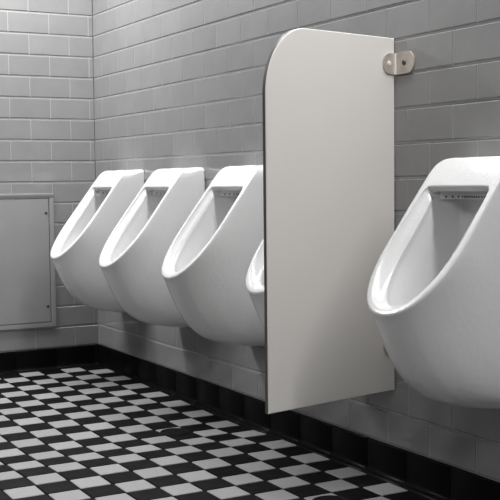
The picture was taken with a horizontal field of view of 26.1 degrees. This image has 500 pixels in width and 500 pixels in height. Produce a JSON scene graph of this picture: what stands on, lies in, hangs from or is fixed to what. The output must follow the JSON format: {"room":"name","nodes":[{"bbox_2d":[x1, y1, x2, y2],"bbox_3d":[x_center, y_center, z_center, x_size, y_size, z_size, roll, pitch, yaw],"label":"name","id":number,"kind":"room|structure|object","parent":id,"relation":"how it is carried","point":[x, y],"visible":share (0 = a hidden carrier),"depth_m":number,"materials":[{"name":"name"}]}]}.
{"room":"public restroom","nodes":[
{"label":"public restroom","id":0,"kind":"room"},
{"bbox_2d":[0,0,97,352],"bbox_3d":[-2.280,-0.508,4.510,3.454,2.367,0.004,-3,4,-29],"label":"wall","id":1,"kind":"structure","parent":0,"point":[47,97],"depth_m":5.24,"materials":[{"name":"grey tile"}]},
{"bbox_2d":[0,193,56,330],"bbox_3d":[-1.236,0.062,5.119,0.646,0.652,0.010,-3,4,-29],"label":"access panel","id":2,"kind":"object","parent":1,"relation":"attached to","point":[27,268],"visible":0.96,"depth_m":5.20,"materials":[{"name":"grey metal"}]},
{"bbox_2d":[0,344,97,372],"bbox_3d":[-2.261,0.603,4.568,3.454,0.122,0.032,-3,4,-29],"label":"baseboard","id":3,"kind":"structure","parent":1,"relation":"attached to","point":[25,360],"depth_m":5.28,"materials":[{"name":"black tile"}]},
{"bbox_2d":[0,364,429,499],"bbox_3d":[-0.407,0.838,1.268,3.465,0.020,7.630,-3,4,-29],"label":"floor","id":4,"kind":"structure","parent":0,"point":[91,431],"depth_m":3.64,"materials":[{"name":"tile"}]},
{"bbox_2d":[160,428,189,435],"bbox_3d":[-0.276,0.671,3.981,0.114,0.004,0.114,-3,4,-29],"label":"floor drain","id":5,"kind":"object","parent":4,"relation":"on","point":[170,431],"visible":1,"depth_m":3.98,"materials":[{"name":"black metal"}]},
{"bbox_2d":[312,495,349,499],"bbox_3d":[0.231,0.715,3.069,0.114,0.004,0.114,-3,4,-29],"label":"floor drain","id":6,"kind":"object","parent":4,"relation":"on","point":[326,497],"visible":1,"depth_m":3.10,"materials":[{"name":"black metal"}]},
{"bbox_2d":[92,0,499,481],"bbox_3d":[1.088,-0.386,2.028,0.004,2.367,7.620,-3,4,-29],"label":"wall","id":7,"kind":"structure","parent":0,"point":[178,83],"depth_m":3.93,"materials":[{"name":"grey tile"}]},
{"bbox_2d":[50,169,144,311],"bbox_3d":[-0.710,-0.036,4.887,0.385,0.653,0.300,-3,4,-29],"label":"urinal","id":8,"kind":"object","parent":7,"relation":"attached to","point":[75,253],"visible":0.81,"depth_m":4.79,"materials":[{"name":"white ceramic"}]},
{"bbox_2d":[99,167,204,326],"bbox_3d":[-0.417,-0.006,4.364,0.385,0.653,0.300,-3,4,-29],"label":"urinal","id":9,"kind":"object","parent":7,"relation":"attached to","point":[131,259],"visible":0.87,"depth_m":4.27,"materials":[{"name":"white ceramic"}]},
{"bbox_2d":[161,165,264,345],"bbox_3d":[-0.122,0.025,3.836,0.385,0.653,0.300,-3,4,-29],"label":"urinal","id":10,"kind":"object","parent":7,"relation":"attached to","point":[205,267],"visible":0.89,"depth_m":3.74,"materials":[{"name":"white ceramic"}]},
{"bbox_2d":[246,238,264,329],"bbox_3d":[0.178,0.056,3.299,0.385,0.653,0.300,-3,4,-29],"label":"urinal","id":11,"kind":"object","parent":7,"relation":"attached to","point":[254,277],"visible":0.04,"depth_m":3.27,"materials":[{"name":"white ceramic"}]},
{"bbox_2d":[98,344,499,499],"bbox_3d":[1.087,0.725,2.091,0.032,0.122,7.620,-3,4,-29],"label":"baseboard","id":12,"kind":"structure","parent":7,"relation":"attached to","point":[432,479],"depth_m":3.63,"materials":[{"name":"black tile"}]},
{"bbox_2d":[262,28,414,413],"bbox_3d":[0.235,-0.090,3.065,0.502,1.050,0.111,-3,4,-29],"label":"partition","id":13,"kind":"object","parent":7,"relation":"attached to","point":[328,96],"depth_m":3.04,"materials":[{"name":"white plastic"}]},
{"bbox_2d":[367,156,499,408],"bbox_3d":[0.489,0.088,2.744,0.385,0.653,0.300,-3,4,-29],"label":"urinal","id":14,"kind":"object","parent":7,"relation":"attached to","point":[433,292],"visible":1,"depth_m":2.66,"materials":[{"name":"white ceramic"}]}
]}

